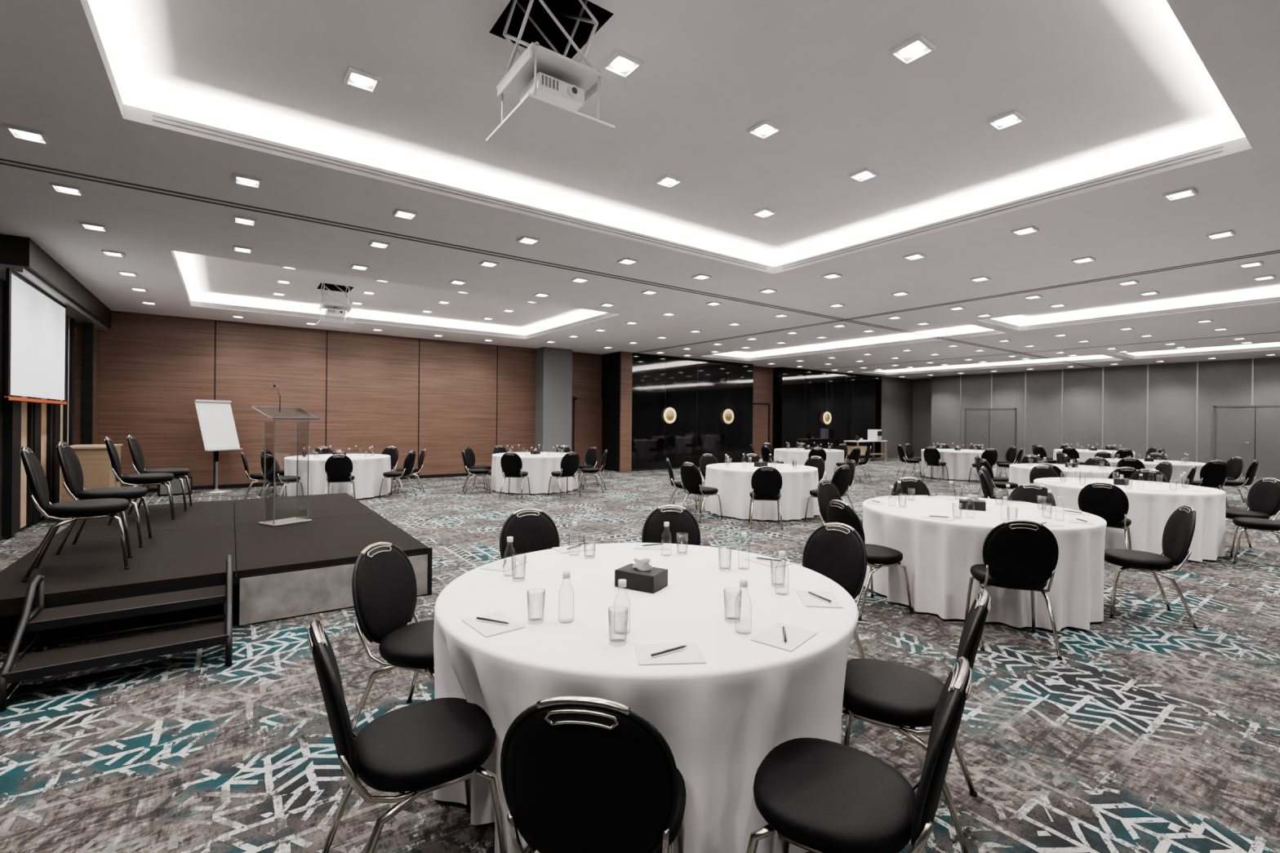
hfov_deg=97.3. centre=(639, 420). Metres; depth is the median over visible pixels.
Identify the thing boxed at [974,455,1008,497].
banquet chair
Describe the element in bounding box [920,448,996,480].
round banquet table
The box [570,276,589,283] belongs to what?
recessed light
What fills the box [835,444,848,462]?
banquet chair
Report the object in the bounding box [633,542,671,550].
notepad
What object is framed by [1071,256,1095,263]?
recessed light
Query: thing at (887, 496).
notepad
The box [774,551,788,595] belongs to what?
water bottle
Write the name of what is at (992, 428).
door
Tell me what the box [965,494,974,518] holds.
water bottle
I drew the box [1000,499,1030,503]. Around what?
notepad
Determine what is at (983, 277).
recessed light
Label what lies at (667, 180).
recessed light
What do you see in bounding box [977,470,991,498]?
banquet chair
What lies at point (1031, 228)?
recessed light
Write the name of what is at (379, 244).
recessed light
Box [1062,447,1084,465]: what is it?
banquet chair
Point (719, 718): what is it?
round banquet table
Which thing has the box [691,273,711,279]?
recessed light
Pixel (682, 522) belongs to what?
banquet chair
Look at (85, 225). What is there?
recessed light
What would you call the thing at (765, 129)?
recessed light
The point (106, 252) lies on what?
recessed light
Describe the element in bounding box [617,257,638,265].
recessed light
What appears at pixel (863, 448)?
console
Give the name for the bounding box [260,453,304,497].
banquet chair
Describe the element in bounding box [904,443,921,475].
banquet chair
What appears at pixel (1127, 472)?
banquet chair
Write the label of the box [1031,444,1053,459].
banquet chair
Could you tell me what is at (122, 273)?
recessed light
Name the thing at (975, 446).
banquet chair
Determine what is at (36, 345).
projection screen
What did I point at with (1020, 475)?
round banquet table
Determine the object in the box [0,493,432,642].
stage platform
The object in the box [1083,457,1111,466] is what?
banquet chair
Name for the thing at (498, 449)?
banquet chair
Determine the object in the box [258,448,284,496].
banquet chair
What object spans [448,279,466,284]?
recessed light
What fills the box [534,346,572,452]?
column
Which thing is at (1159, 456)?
banquet chair
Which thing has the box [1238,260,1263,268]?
recessed light
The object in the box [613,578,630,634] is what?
water bottle
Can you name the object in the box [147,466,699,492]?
baseboard
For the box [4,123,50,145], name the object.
recessed light
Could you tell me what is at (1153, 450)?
banquet chair
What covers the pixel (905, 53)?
recessed light
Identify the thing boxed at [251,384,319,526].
lectern
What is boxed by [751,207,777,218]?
recessed light
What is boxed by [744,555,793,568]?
notepad
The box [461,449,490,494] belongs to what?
banquet chair
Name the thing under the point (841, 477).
banquet chair
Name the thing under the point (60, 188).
recessed light
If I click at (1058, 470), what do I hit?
banquet chair
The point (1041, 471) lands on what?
banquet chair
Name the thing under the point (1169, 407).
wall
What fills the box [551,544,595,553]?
notepad
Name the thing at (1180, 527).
banquet chair
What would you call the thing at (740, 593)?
drinking glass
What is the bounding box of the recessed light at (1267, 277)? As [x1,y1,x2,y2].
[1253,274,1275,280]
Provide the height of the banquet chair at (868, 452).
0.884 m
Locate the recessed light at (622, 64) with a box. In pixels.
[601,49,643,79]
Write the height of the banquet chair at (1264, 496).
0.884 m
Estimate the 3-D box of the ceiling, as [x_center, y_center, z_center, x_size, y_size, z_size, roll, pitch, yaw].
[5.463,-2.326,10.629,29.700,0.750,18.800,1,0,-36]
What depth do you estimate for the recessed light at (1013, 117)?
4.16 m
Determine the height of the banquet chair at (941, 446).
0.884 m
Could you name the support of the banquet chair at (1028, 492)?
on the floor
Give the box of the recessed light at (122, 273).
[117,270,137,276]
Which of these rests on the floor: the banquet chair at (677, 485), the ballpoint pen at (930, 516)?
the banquet chair at (677, 485)
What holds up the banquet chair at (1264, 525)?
on the floor
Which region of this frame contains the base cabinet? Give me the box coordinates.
[61,444,122,517]
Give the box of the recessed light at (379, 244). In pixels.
[368,240,390,248]
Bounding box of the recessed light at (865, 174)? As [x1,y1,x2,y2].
[848,167,879,182]
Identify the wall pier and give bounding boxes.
[601,351,632,471]
[752,365,779,450]
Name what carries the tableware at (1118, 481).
on the round banquet table at (1148, 513)
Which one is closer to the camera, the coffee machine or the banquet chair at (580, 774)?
the banquet chair at (580, 774)
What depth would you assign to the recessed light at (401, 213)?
5.49 m
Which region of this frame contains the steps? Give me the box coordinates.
[0,554,232,712]
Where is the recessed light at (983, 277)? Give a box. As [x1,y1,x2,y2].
[969,275,991,282]
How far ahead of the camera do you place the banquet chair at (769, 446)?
16.43 m
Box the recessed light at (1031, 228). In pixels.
[1010,225,1039,235]
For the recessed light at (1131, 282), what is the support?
in the ceiling
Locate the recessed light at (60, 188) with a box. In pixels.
[48,182,84,196]
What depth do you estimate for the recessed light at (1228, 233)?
5.86 m
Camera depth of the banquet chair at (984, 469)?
8.13 m
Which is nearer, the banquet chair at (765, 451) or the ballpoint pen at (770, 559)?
the ballpoint pen at (770, 559)
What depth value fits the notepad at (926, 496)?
5.68 m
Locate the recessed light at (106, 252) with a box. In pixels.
[101,249,124,257]
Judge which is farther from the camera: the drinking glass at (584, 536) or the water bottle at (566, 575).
the drinking glass at (584, 536)
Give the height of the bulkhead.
0.399 m
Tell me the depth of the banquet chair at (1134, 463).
10.59 m
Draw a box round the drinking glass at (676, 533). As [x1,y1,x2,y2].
[675,533,688,555]
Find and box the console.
[844,440,887,462]
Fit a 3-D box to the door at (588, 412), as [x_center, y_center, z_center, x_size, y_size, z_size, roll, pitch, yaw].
[-1.547,0.411,16.857,0.960,2.150,0.108,1,0,-36]
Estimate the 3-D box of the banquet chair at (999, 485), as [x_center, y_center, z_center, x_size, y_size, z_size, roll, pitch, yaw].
[6.255,1.115,9.817,0.564,0.884,0.459,1,0,8]
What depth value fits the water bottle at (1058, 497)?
4.37 m
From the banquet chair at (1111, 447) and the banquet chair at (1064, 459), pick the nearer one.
the banquet chair at (1064, 459)
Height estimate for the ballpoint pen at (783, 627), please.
0.009 m
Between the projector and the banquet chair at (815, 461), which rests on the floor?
the banquet chair at (815, 461)
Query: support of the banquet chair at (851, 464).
on the floor
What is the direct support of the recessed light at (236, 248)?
in the ceiling
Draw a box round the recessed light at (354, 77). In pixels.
[343,66,381,93]
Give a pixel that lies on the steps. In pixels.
(39, 664)
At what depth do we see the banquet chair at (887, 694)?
2.11 m
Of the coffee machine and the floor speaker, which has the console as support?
the coffee machine
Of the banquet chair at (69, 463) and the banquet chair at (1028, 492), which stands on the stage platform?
the banquet chair at (69, 463)
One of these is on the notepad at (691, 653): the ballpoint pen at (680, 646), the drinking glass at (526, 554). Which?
the ballpoint pen at (680, 646)
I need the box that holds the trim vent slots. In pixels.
[152,115,1279,373]
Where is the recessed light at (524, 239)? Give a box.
[516,235,540,244]
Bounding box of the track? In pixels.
[0,158,1279,369]
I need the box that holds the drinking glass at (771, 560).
[770,560,786,586]
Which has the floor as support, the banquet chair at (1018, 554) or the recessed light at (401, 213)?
the banquet chair at (1018, 554)
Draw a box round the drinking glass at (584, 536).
[583,536,595,558]
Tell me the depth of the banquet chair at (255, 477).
9.94 m
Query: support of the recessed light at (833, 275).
in the ceiling
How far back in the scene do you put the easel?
11.21 m
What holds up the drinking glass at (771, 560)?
on the round banquet table at (719, 718)
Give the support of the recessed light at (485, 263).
in the ceiling
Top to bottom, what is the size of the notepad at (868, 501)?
0.003 m
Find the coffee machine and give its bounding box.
[867,429,883,440]
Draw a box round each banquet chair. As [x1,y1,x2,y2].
[19,446,132,582]
[55,441,152,554]
[104,436,175,524]
[126,434,192,514]
[240,451,277,498]
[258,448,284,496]
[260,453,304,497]
[306,618,507,852]
[312,446,333,454]
[324,453,355,498]
[351,542,435,732]
[378,450,416,498]
[381,446,398,484]
[394,448,426,493]
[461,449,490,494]
[462,447,491,488]
[490,445,507,484]
[498,452,530,498]
[499,508,559,559]
[500,696,686,852]
[547,451,581,498]
[555,444,571,453]
[578,446,599,487]
[579,448,607,492]
[641,504,700,546]
[666,457,700,513]
[680,462,723,523]
[697,453,718,501]
[741,453,760,462]
[746,656,972,852]
[748,466,783,530]
[750,444,763,462]
[760,445,783,463]
[763,442,773,460]
[795,442,808,448]
[802,522,866,658]
[804,455,825,482]
[804,464,850,521]
[808,447,826,479]
[817,479,862,525]
[826,499,913,620]
[833,447,861,482]
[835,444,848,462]
[840,459,855,511]
[841,588,991,852]
[856,445,871,479]
[891,476,930,496]
[897,444,921,477]
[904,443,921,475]
[922,446,948,481]
[936,443,950,448]
[964,520,1062,660]
[968,444,983,450]
[968,448,997,481]
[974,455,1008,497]
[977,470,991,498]
[979,458,1017,497]
[980,466,1009,500]
[995,448,1023,477]
[996,446,1017,477]
[1008,483,1055,506]
[1020,454,1044,463]
[1029,464,1058,483]
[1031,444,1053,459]
[1034,445,1057,463]
[1040,463,1064,477]
[1056,451,1063,464]
[1059,444,1073,448]
[1061,453,1071,464]
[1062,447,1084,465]
[1077,482,1132,568]
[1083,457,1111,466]
[1093,451,1114,458]
[1102,444,1119,450]
[1104,505,1198,629]
[1107,466,1137,479]
[1114,448,1133,458]
[1115,457,1145,470]
[1129,468,1167,482]
[1145,447,1156,456]
[1145,453,1168,460]
[1154,461,1172,483]
[1156,448,1164,454]
[1184,460,1229,509]
[1184,466,1196,484]
[1213,459,1258,506]
[1215,456,1244,502]
[1225,477,1279,555]
[1229,517,1279,564]
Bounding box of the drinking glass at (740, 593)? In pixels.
[724,587,742,623]
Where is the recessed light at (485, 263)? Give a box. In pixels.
[479,260,498,267]
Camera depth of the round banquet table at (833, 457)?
14.45 m
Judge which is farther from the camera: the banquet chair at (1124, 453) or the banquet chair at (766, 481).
the banquet chair at (1124, 453)
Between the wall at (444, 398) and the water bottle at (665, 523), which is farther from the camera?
the wall at (444, 398)
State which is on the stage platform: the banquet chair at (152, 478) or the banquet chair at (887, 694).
the banquet chair at (152, 478)
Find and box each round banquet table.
[284,453,391,498]
[432,542,858,852]
[491,452,577,493]
[704,462,819,520]
[773,448,844,479]
[862,495,1106,631]
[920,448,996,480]
[1008,463,1137,495]
[1033,477,1226,561]
[1053,448,1134,462]
[1106,458,1210,488]
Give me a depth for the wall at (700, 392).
18.88 m
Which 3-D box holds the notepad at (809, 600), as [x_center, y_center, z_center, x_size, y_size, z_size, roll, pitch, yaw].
[0.754,0.752,2.373,0.149,0.003,0.210,1,0,5]
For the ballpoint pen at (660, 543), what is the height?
0.009 m
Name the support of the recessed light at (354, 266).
in the ceiling
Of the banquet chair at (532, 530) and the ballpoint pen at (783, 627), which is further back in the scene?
the banquet chair at (532, 530)
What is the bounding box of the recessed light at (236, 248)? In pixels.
[232,244,252,253]
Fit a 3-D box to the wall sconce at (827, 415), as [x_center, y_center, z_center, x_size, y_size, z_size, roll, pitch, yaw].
[7.329,-0.094,22.068,0.500,0.500,0.105,1,0,-36]
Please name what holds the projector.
hanging from the ceiling
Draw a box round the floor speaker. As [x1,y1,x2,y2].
[157,474,192,497]
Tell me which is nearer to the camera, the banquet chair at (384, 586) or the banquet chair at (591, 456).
the banquet chair at (384, 586)
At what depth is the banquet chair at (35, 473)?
3.92 m
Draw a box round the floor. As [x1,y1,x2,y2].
[0,455,1279,852]
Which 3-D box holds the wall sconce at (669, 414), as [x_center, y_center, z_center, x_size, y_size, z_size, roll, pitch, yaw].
[0.922,-0.152,17.413,0.500,0.500,0.105,1,0,-36]
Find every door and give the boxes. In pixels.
[573,397,602,470]
[752,402,769,458]
[964,408,1016,462]
[1213,404,1279,478]
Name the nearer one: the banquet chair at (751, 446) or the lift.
the lift
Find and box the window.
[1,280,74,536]
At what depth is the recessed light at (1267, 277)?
7.55 m
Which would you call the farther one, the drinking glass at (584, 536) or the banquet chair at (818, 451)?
the banquet chair at (818, 451)
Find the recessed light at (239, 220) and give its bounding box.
[233,215,256,226]
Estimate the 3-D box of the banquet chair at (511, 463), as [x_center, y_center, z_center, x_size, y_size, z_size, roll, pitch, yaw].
[-2.417,1.036,10.886,0.459,0.884,0.564,1,0,7]
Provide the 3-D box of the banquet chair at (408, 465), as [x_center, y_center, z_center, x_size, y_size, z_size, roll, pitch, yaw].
[-4.595,1.017,10.747,0.564,0.884,0.459,1,0,3]
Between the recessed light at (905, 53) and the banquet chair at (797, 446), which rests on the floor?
the banquet chair at (797, 446)
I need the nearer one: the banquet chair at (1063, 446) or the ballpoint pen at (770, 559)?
the ballpoint pen at (770, 559)
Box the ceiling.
[0,0,1279,379]
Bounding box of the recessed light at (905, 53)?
[888,33,936,66]
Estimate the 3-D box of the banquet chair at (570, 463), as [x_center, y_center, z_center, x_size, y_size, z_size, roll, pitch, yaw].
[-1.475,1.045,11.062,0.459,0.884,0.564,1,0,-39]
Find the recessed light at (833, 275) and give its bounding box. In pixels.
[822,272,842,279]
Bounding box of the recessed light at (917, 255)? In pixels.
[902,252,926,260]
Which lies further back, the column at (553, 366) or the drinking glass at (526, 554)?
the column at (553, 366)
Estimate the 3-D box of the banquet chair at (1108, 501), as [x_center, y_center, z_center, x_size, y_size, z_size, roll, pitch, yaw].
[5.119,1.104,6.210,0.459,0.884,0.564,1,0,44]
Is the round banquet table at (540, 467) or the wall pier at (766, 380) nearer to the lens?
the round banquet table at (540, 467)
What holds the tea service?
on the console
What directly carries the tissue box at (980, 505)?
on the round banquet table at (939, 556)
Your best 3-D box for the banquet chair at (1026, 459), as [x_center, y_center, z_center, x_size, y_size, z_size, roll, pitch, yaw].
[7.770,1.128,11.038,0.459,0.884,0.564,1,0,16]
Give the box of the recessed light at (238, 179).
[233,173,261,188]
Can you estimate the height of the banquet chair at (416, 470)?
0.884 m
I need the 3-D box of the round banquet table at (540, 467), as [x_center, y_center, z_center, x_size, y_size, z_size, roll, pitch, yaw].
[-2.247,1.101,12.095,1.802,0.747,1.802,1,0,9]
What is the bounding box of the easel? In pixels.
[194,399,242,493]
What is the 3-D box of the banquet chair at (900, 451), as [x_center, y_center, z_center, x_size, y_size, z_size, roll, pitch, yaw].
[7.521,1.126,15.775,0.564,0.884,0.459,1,0,5]
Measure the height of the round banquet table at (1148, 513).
0.747 m
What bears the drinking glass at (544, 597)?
on the round banquet table at (719, 718)
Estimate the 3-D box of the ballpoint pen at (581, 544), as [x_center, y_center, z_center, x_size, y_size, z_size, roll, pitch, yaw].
[-0.381,0.732,3.256,0.009,0.009,0.140,1,0,31]
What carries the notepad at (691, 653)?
on the round banquet table at (719, 718)
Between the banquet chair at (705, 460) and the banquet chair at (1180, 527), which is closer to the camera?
the banquet chair at (1180, 527)
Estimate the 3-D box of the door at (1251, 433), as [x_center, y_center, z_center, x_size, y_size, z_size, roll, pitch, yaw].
[18.137,0.608,16.611,0.103,2.110,1.750,1,0,-36]
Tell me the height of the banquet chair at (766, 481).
0.884 m
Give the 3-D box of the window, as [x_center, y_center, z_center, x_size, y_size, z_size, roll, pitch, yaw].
[-8.521,-0.152,8.054,0.080,3.050,3.250,1,0,-36]
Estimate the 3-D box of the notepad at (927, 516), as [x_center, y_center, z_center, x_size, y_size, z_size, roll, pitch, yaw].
[2.352,0.766,4.424,0.149,0.003,0.210,1,0,-40]
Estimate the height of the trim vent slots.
0.037 m
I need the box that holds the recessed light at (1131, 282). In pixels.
[1117,280,1139,285]
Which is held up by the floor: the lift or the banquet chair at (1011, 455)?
the banquet chair at (1011, 455)
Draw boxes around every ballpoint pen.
[475,617,509,623]
[566,543,582,549]
[641,542,663,546]
[650,645,686,657]
[755,557,782,561]
[782,626,786,642]
[807,591,831,602]
[929,515,949,517]
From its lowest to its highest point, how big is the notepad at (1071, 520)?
0.003 m
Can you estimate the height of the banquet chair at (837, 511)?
0.884 m
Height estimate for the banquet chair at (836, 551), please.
0.884 m
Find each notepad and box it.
[461,611,524,637]
[480,558,528,571]
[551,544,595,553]
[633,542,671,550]
[635,643,706,665]
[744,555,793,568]
[750,622,817,651]
[795,590,844,608]
[866,500,884,504]
[878,495,904,498]
[920,495,946,497]
[921,515,957,520]
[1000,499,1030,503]
[1039,522,1063,526]
[1055,510,1089,515]
[1068,518,1093,524]
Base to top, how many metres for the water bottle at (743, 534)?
0.183 m
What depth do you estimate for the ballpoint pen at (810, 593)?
2.36 m
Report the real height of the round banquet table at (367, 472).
0.747 m
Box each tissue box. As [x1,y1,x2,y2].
[614,558,667,593]
[959,494,986,511]
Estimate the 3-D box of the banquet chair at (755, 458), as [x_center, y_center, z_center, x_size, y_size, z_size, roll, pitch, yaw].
[2.121,1.077,10.563,0.459,0.884,0.564,1,0,5]
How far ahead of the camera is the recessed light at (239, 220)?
5.71 m
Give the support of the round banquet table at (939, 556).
on the floor
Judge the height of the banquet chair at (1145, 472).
0.884 m
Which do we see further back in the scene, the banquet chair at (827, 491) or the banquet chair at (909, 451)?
the banquet chair at (909, 451)
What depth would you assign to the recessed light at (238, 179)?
4.74 m
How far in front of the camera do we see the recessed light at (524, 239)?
6.25 m
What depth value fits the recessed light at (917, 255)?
6.73 m
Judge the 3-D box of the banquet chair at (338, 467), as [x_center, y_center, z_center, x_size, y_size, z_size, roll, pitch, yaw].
[-5.221,1.011,9.806,0.459,0.884,0.564,1,0,-23]
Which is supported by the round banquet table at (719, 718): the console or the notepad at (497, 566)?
the notepad at (497, 566)
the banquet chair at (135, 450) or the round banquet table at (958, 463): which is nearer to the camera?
the banquet chair at (135, 450)
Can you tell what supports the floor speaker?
on the floor
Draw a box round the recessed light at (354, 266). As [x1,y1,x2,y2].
[350,263,368,270]
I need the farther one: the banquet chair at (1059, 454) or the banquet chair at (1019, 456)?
the banquet chair at (1019, 456)
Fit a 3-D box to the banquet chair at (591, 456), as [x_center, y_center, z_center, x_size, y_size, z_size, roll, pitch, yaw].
[-1.263,1.047,12.859,0.459,0.884,0.564,1,0,45]
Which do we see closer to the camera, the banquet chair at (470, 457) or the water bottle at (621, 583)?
the water bottle at (621, 583)
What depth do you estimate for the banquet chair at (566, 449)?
13.55 m
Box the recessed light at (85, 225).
[80,221,107,231]
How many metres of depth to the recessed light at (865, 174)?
5.10 m
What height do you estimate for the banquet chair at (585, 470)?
0.884 m
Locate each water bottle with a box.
[504,536,515,576]
[558,570,573,623]
[568,521,579,555]
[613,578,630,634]
[661,521,671,555]
[734,579,751,634]
[737,532,748,569]
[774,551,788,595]
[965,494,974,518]
[1054,496,1062,520]
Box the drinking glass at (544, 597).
[527,588,545,624]
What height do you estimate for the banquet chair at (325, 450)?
0.884 m
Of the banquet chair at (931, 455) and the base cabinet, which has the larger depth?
the banquet chair at (931, 455)
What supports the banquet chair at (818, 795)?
on the floor
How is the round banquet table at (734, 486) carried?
on the floor
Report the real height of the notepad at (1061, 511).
0.003 m
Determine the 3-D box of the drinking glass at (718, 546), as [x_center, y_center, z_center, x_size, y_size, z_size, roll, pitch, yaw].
[0.427,0.693,2.828,0.068,0.115,0.068,1,0,-36]
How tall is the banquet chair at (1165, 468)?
0.884 m
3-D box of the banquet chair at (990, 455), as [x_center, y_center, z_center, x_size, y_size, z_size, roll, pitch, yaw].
[8.695,1.137,14.233,0.459,0.884,0.564,1,0,-3]
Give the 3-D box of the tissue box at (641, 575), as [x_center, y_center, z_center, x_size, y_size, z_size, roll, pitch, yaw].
[0.007,0.684,2.538,0.200,0.126,0.140,1,0,30]
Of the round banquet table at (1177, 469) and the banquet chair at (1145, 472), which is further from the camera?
the round banquet table at (1177, 469)
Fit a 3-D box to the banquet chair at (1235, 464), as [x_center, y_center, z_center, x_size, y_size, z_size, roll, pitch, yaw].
[11.667,1.163,11.297,0.564,0.884,0.459,1,0,11]
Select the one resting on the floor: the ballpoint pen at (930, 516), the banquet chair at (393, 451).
the banquet chair at (393, 451)
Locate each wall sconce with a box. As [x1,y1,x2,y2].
[663,407,676,423]
[723,408,733,423]
[822,411,831,424]
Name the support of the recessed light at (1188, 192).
in the ceiling
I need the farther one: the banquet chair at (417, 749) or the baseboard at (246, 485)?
the baseboard at (246, 485)
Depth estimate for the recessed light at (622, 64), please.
3.55 m
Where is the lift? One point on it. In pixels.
(332, 309)
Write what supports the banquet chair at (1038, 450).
on the floor
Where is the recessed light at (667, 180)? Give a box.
[654,173,683,188]
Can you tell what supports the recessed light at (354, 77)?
in the ceiling
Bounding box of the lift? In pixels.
[315,283,354,328]
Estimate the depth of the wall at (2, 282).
6.68 m
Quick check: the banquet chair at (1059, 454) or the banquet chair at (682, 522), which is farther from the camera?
the banquet chair at (1059, 454)
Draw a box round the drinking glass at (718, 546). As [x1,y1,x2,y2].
[718,546,732,568]
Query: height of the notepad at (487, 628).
0.003 m
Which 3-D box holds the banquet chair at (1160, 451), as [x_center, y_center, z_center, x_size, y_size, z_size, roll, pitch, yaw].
[13.536,1.180,14.955,0.459,0.884,0.564,1,0,-24]
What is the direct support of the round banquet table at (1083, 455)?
on the floor
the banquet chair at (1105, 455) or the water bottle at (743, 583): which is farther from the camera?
the banquet chair at (1105, 455)
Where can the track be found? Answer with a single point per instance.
(1, 159)
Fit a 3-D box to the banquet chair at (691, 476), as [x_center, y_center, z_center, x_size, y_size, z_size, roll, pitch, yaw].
[0.913,1.066,8.590,0.564,0.884,0.459,1,0,-41]
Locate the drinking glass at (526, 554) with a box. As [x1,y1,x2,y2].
[511,554,526,581]
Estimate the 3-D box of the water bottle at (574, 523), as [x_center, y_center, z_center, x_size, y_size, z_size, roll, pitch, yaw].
[-0.363,0.652,3.118,0.058,0.183,0.058,1,0,-36]
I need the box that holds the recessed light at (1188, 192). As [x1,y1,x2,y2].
[1162,186,1198,201]
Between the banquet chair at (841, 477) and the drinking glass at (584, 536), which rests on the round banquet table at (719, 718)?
the drinking glass at (584, 536)
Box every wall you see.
[0,278,44,541]
[97,311,601,488]
[631,352,881,469]
[880,356,1279,463]
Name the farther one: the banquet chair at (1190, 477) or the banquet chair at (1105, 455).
the banquet chair at (1105, 455)
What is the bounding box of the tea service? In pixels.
[854,435,864,440]
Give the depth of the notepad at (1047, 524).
4.14 m
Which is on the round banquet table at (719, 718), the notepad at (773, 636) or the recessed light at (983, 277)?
the notepad at (773, 636)
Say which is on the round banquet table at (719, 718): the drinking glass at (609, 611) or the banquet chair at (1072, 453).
the drinking glass at (609, 611)
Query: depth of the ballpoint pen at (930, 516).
4.42 m
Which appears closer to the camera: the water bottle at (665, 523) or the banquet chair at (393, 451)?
the water bottle at (665, 523)
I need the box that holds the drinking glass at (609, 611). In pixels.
[608,607,628,646]
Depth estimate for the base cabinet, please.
8.07 m
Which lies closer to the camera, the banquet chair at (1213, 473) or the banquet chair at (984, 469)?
the banquet chair at (984, 469)
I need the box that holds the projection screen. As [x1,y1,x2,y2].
[4,267,66,404]
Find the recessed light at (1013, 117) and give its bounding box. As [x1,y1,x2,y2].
[986,109,1026,131]
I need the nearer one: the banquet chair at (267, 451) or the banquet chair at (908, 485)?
the banquet chair at (908, 485)
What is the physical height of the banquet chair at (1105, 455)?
0.884 m
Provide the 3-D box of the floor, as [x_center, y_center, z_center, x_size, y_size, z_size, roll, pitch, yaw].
[5.428,1.599,10.629,29.700,0.100,18.800,1,0,-36]
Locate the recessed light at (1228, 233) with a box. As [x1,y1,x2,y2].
[1206,229,1235,239]
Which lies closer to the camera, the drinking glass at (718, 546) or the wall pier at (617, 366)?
the drinking glass at (718, 546)
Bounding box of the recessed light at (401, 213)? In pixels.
[392,208,417,220]
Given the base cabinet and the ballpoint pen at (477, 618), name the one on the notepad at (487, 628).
the ballpoint pen at (477, 618)
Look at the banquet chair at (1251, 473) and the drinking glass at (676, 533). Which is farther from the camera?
the banquet chair at (1251, 473)
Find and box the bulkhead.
[0,233,111,331]
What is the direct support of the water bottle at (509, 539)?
on the round banquet table at (719, 718)
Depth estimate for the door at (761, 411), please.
20.42 m
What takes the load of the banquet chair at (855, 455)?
on the floor
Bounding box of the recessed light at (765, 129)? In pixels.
[746,120,782,139]

